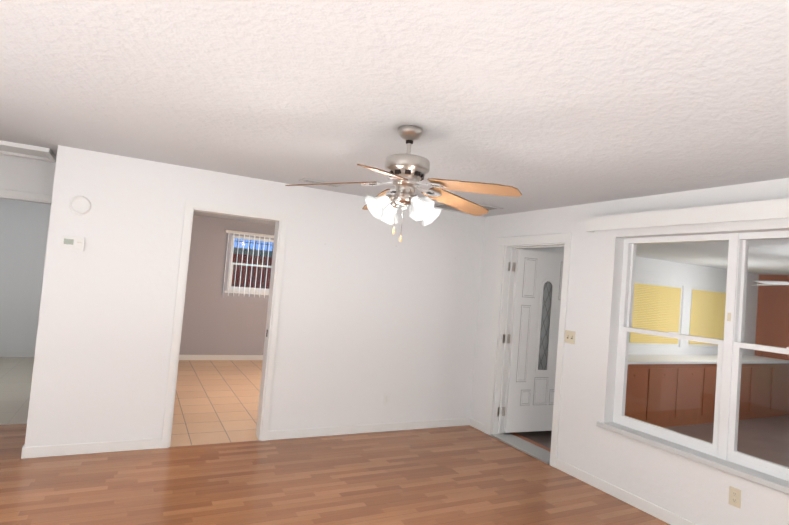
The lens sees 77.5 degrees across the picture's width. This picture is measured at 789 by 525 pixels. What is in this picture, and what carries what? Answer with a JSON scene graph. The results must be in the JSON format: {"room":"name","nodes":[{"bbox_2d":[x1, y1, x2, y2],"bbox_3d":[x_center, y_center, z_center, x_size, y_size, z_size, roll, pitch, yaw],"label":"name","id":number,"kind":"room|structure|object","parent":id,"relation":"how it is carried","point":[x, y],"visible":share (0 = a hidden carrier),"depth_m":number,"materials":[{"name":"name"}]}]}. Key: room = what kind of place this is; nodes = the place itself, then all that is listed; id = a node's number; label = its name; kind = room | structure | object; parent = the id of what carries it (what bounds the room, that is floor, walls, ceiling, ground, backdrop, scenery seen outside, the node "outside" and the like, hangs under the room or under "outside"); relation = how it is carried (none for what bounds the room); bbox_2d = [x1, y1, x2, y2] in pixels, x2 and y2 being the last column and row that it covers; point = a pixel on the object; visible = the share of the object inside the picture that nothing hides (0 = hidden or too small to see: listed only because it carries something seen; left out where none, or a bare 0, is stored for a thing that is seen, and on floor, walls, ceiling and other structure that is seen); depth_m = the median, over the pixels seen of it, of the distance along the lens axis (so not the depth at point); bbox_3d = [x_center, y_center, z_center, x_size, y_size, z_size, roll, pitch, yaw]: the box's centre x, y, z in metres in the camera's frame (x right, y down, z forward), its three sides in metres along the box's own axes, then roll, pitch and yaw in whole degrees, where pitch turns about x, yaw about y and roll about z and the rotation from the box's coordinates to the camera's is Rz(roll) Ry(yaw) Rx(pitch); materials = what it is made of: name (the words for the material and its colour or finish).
{"room":"living room","nodes":[
{"label":"living room","id":0,"kind":"room"},
{"bbox_2d":[0,198,50,350],"bbox_3d":[-5.965,0.167,7.297,2.500,2.440,0.120,6,-3,-27],"label":"wall","id":1,"kind":"structure","parent":0,"point":[24,227],"depth_m":7.41,"materials":[{"name":"white paint"}]},
{"bbox_2d":[0,351,34,356],"bbox_3d":[-5.978,1.343,7.218,2.380,0.090,0.012,6,-3,-27],"label":"baseboard","id":2,"kind":"structure","parent":1,"relation":"attached to","point":[2,353],"depth_m":7.38,"materials":[{"name":"white wood"}]},
{"bbox_2d":[0,154,55,196],"bbox_3d":[-4.265,0.173,4.034,2.500,2.440,0.120,6,-3,-27],"label":"wall","id":3,"kind":"structure","parent":0,"point":[22,174],"depth_m":4.45,"materials":[{"name":"white paint"}]},
{"bbox_2d":[0,189,51,203],"bbox_3d":[-3.438,0.407,4.172,0.870,2.120,0.640,6,-3,-27],"label":"door frame","id":4,"kind":"structure","parent":3,"relation":"attached to","point":[27,196],"depth_m":4.45,"materials":[{"name":"white wood"}]},
{"bbox_2d":[179,215,274,354],"bbox_3d":[-2.525,0.511,8.797,3.420,2.440,0.120,6,-3,-27],"label":"wall","id":5,"kind":"structure","parent":0,"point":[217,320],"depth_m":8.46,"materials":[{"name":"grey paint"}]},
{"bbox_2d":[179,355,262,359],"bbox_3d":[-2.537,1.687,8.717,3.240,0.090,0.015,6,-3,-27],"label":"baseboard","id":6,"kind":"structure","parent":5,"relation":"attached to","point":[181,357],"depth_m":8.48,"materials":[{"name":"white wood"}]},
{"bbox_2d":[225,235,273,294],"bbox_3d":[-2.500,0.064,8.796,0.960,1.005,0.104,6,-3,-27],"label":"dining room window","id":7,"kind":"structure","parent":5,"relation":"in","point":[236,289],"depth_m":8.70,"materials":[{"name":"white plastic"}]},
{"bbox_2d":[223,230,273,297],"bbox_3d":[-2.376,0.058,8.764,1.330,1.125,0.065,6,-3,-27],"label":"window blinds","id":8,"kind":"object","parent":7,"relation":"attached to","point":[249,234],"visible":0.33,"depth_m":8.65,"materials":[{"name":"white plastic"}]},
{"bbox_2d":[233,239,272,287],"bbox_3d":[-2.537,0.046,8.870,0.900,0.930,0.018,6,-3,-27],"label":"bars","id":9,"kind":"object","parent":7,"relation":"attached to","point":[267,244],"depth_m":8.86,"materials":[{"name":"grey metal"}]},
{"bbox_2d":[24,145,484,446],"bbox_3d":[-0.923,0.482,4.862,4.220,2.440,0.140,6,-3,-27],"label":"wall","id":10,"kind":"structure","parent":0,"point":[371,314],"depth_m":4.71,"materials":[{"name":"white paint"}]},
{"bbox_2d":[0,140,56,162],"bbox_3d":[-3.239,-0.949,4.070,0.700,0.035,0.480,6,-3,-27],"label":"trim","id":11,"kind":"structure","parent":10,"relation":"attached to","point":[25,151],"depth_m":4.15,"materials":[{"name":"white wood"}]},
{"bbox_2d":[60,235,84,250],"bbox_3d":[-2.560,-0.153,3.913,0.156,0.110,0.029,6,-3,-27],"label":"thermostat","id":12,"kind":"object","parent":10,"relation":"attached to","point":[72,243],"visible":1,"depth_m":3.90,"materials":[{"name":"white plastic"}]},
{"bbox_2d":[69,196,90,214],"bbox_3d":[-2.520,-0.460,3.940,0.152,0.152,0.016,6,-3,-27],"label":"detector","id":13,"kind":"object","parent":10,"relation":"attached to","point":[80,205],"visible":1,"depth_m":3.94,"materials":[{"name":"white plastic"}]},
{"bbox_2d":[21,438,161,458],"bbox_3d":[-2.430,1.505,3.993,0.972,0.085,0.012,6,-3,-27],"label":"baseboard","id":14,"kind":"structure","parent":10,"relation":"attached to","point":[141,444],"depth_m":3.97,"materials":[{"name":"white wood"}]},
{"bbox_2d":[161,200,287,447],"bbox_3d":[-1.551,0.563,4.540,0.910,2.150,0.182,6,-3,-27],"label":"door frame","id":15,"kind":"structure","parent":10,"relation":"attached to","point":[280,220],"depth_m":4.59,"materials":[{"name":"white wood"}]},
{"bbox_2d":[267,418,471,439],"bbox_3d":[-0.158,1.741,5.175,2.350,0.085,0.015,6,-3,-27],"label":"baseboard","id":16,"kind":"structure","parent":10,"relation":"attached to","point":[368,428],"depth_m":5.09,"materials":[{"name":"white wood"}]},
{"bbox_2d":[383,394,389,404],"bbox_3d":[-0.085,1.454,5.216,0.070,0.116,0.009,6,-3,-27],"label":"electrical outlet","id":17,"kind":"object","parent":10,"relation":"attached to","point":[386,398],"visible":1,"depth_m":5.21,"materials":[{"name":"white plastic"}]},
{"bbox_2d":[0,357,669,524],"bbox_3d":[-1.792,1.639,3.712,6.600,0.100,10.100,6,-3,-27],"label":"floor","id":18,"kind":"structure","parent":0,"point":[463,475],"depth_m":3.84,"materials":[{"name":"laminate"}]},
{"bbox_2d":[0,0,788,224],"bbox_3d":[-1.548,-0.897,3.835,6.920,0.120,10.340,6,-3,-27],"label":"ceiling","id":19,"kind":"structure","parent":0,"point":[543,104],"depth_m":2.21,"materials":[{"name":"white paint"}]},
{"bbox_2d":[299,178,344,187],"bbox_3d":[-0.670,-0.731,4.529,0.380,0.010,0.180,6,-3,-27],"label":"ceiling vent","id":20,"kind":"object","parent":19,"relation":"in","point":[309,180],"visible":0.83,"depth_m":4.50,"materials":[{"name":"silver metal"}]},
{"bbox_2d":[285,125,521,241],"bbox_3d":[0.068,-0.429,2.774,1.260,0.633,1.246,6,-3,-27],"label":"ceiling fan","id":21,"kind":"object","parent":19,"relation":"hanging from","point":[407,172],"visible":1,"depth_m":2.67,"materials":[{"name":"silver metal"}]},
{"bbox_2d":[434,203,502,212],"bbox_3d":[0.745,-0.586,5.207,0.570,0.012,0.565,6,-3,-27],"label":"ceiling vent","id":22,"kind":"object","parent":19,"relation":"in","point":[447,207],"visible":0.31,"depth_m":5.20,"materials":[{"name":"silver metal"}]},
{"bbox_2d":[470,178,788,524],"bbox_3d":[1.375,0.685,5.214,0.200,2.440,10.080,6,-3,-27],"label":"wall","id":23,"kind":"structure","parent":0,"point":[695,492],"depth_m":4.18,"materials":[{"name":"white paint"}]},
{"bbox_2d":[497,262,515,415],"bbox_3d":[1.244,0.845,5.441,0.108,1.700,0.010,6,-3,-27],"label":"hinges","id":24,"kind":"object","parent":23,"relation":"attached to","point":[508,341],"depth_m":5.45,"materials":[{"name":"silver metal"}]},
{"bbox_2d":[484,233,571,467],"bbox_3d":[1.485,0.841,5.122,0.380,2.220,1.055,6,-3,-27],"label":"door frame","id":25,"kind":"structure","parent":23,"relation":"attached to","point":[507,246],"depth_m":5.38,"materials":[{"name":"white wood"}]},
{"bbox_2d":[503,249,563,432],"bbox_3d":[1.701,0.895,5.581,0.861,2.025,0.179,6,-3,-27],"label":"front door","id":26,"kind":"structure","parent":23,"relation":"in","point":[531,376],"depth_m":5.53,"materials":[{"name":"painted wood"},{"name":"glass"}]},
{"bbox_2d":[565,330,574,343],"bbox_3d":[1.610,0.686,4.524,0.019,0.116,0.116,6,-3,-27],"label":"light switch","id":27,"kind":"object","parent":23,"relation":"attached to","point":[570,337],"visible":1,"depth_m":4.52,"materials":[{"name":"beige plastic"}]},
{"bbox_2d":[555,458,696,524],"bbox_3d":[2.471,1.853,2.647,0.012,0.085,4.270,6,-3,-27],"label":"baseboard","id":28,"kind":"structure","parent":23,"relation":"attached to","point":[662,514],"depth_m":3.89,"materials":[{"name":"white wood"}]},
{"bbox_2d":[586,198,788,232],"bbox_3d":[2.163,0.520,3.408,0.100,1.830,2.120,6,-3,-27],"label":"window blinds","id":29,"kind":"object","parent":23,"relation":"attached to","point":[763,209],"visible":1,"depth_m":3.50,"materials":[{"name":"white"}]},
{"bbox_2d":[596,231,788,493],"bbox_3d":[2.303,0.592,3.414,0.225,1.608,1.870,6,-3,-27],"label":"living room window","id":30,"kind":"structure","parent":23,"relation":"in","point":[731,345],"depth_m":3.44,"materials":[{"name":"white plastic"}]},
{"bbox_2d":[729,486,740,508],"bbox_3d":[2.217,1.529,3.203,0.009,0.116,0.070,6,-3,-27],"label":"electrical outlet","id":31,"kind":"object","parent":23,"relation":"attached to","point":[735,497],"visible":1,"depth_m":3.20,"materials":[{"name":"beige plastic"}]},
{"bbox_2d":[520,247,758,354],"bbox_3d":[3.668,1.127,7.244,5.800,2.380,0.120,6,-3,-27],"label":"wall","id":32,"kind":"structure","parent":0,"point":[643,275],"depth_m":7.62,"materials":[{"name":"white paint"}]},
{"bbox_2d":[629,280,681,346],"bbox_3d":[3.877,0.772,7.347,1.200,0.950,0.088,6,-3,-27],"label":"window","id":33,"kind":"structure","parent":32,"relation":"in","point":[664,303],"depth_m":7.31,"materials":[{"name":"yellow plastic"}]},
{"bbox_2d":[688,287,725,347],"bbox_3d":[5.114,0.900,7.992,1.200,0.950,0.088,6,-3,-27],"label":"window","id":34,"kind":"structure","parent":32,"relation":"in","point":[712,310],"depth_m":7.90,"materials":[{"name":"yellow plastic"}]},
{"bbox_2d":[512,415,788,466],"bbox_3d":[5.220,2.269,4.040,5.800,0.100,7.000,6,-3,-27],"label":"floor","id":35,"kind":"structure","parent":0,"point":[543,438],"depth_m":6.30,"materials":[{"name":"tile"}]},
{"bbox_2d":[625,366,648,422],"bbox_3d":[2.859,1.700,6.437,0.601,0.840,0.563,6,-3,-27],"label":"base cabinet","id":36,"kind":"object","parent":35,"relation":"on","point":[648,410],"depth_m":6.24,"materials":[{"name":"brown wood"}]},
{"bbox_2d":[649,366,680,426],"bbox_3d":[3.390,1.755,6.714,0.602,0.840,0.563,6,-3,-27],"label":"base cabinet","id":37,"kind":"object","parent":35,"relation":"on","point":[655,410],"depth_m":6.48,"materials":[{"name":"brown wood"}]},
{"bbox_2d":[628,354,788,365],"bbox_3d":[4.217,1.401,7.135,4.860,0.035,0.580,6,-3,-27],"label":"countertop","id":38,"kind":"structure","parent":37,"relation":"on","point":[691,359],"depth_m":6.90,"materials":[{"name":"white"}]},
{"bbox_2d":[677,366,704,425],"bbox_3d":[3.921,1.810,6.991,0.601,0.840,0.563,6,-3,-27],"label":"base cabinet","id":39,"kind":"object","parent":35,"relation":"on","point":[690,380],"depth_m":6.76,"materials":[{"name":"brown wood"}]},
{"bbox_2d":[705,366,716,422],"bbox_3d":[4.452,1.865,7.268,0.601,0.840,0.563,6,-3,-27],"label":"base cabinet","id":40,"kind":"object","parent":35,"relation":"on","point":[711,391],"depth_m":6.96,"materials":[{"name":"brown wood"}]},
{"bbox_2d":[739,362,752,419],"bbox_3d":[4.982,1.920,7.544,0.601,0.840,0.563,6,-3,-27],"label":"base cabinet","id":41,"kind":"object","parent":35,"relation":"on","point":[743,414],"depth_m":7.39,"materials":[{"name":"brown wood"}]},
{"bbox_2d":[749,362,772,418],"bbox_3d":[5.514,1.975,7.821,0.602,0.840,0.563,6,-3,-27],"label":"base cabinet","id":42,"kind":"object","parent":35,"relation":"on","point":[760,385],"depth_m":7.59,"materials":[{"name":"brown wood"}]},
{"bbox_2d":[773,362,788,415],"bbox_3d":[6.051,2.031,8.101,0.616,0.840,0.563,6,-3,-27],"label":"base cabinet","id":43,"kind":"object","parent":35,"relation":"on","point":[782,387],"depth_m":7.85,"materials":[{"name":"brown wood"}]},
{"bbox_2d":[636,239,788,274],"bbox_3d":[5.468,-0.106,4.165,5.920,0.120,7.240,6,-3,-27],"label":"ceiling","id":44,"kind":"structure","parent":0,"point":[762,251],"depth_m":6.02,"materials":[{"name":"white"}]},
{"bbox_2d":[752,281,788,285],"bbox_3d":[4.614,0.203,5.444,1.226,0.531,1.218,6,-3,-27],"label":"fan","id":45,"kind":"object","parent":44,"relation":"hanging from","point":[778,282],"depth_m":5.42,"materials":[{"name":"white"}]},
{"bbox_2d":[755,274,788,359],"bbox_3d":[7.927,1.404,5.449,0.120,2.380,7.240,6,-3,-27],"label":"wall","id":46,"kind":"structure","parent":0,"point":[762,321],"depth_m":8.33,"materials":[{"name":"brown wood"}]},
{"label":"outside","id":47,"kind":"structure","parent":0,"visible":0},
{"bbox_3d":[111.230,13.643,63.237,550.000,0.150,500.000,6,-3,-27],"label":"ground","id":48,"kind":"structure","parent":47,"visible":0},
{"bbox_2d":[231,247,271,288],"bbox_3d":[-5.380,0.448,13.116,8.500,2.950,7.900,6,-3,-27],"label":"shed","id":49,"kind":"object","parent":48,"relation":"on","point":[238,268],"depth_m":13.32,"materials":[{"name":"red"}]}
]}

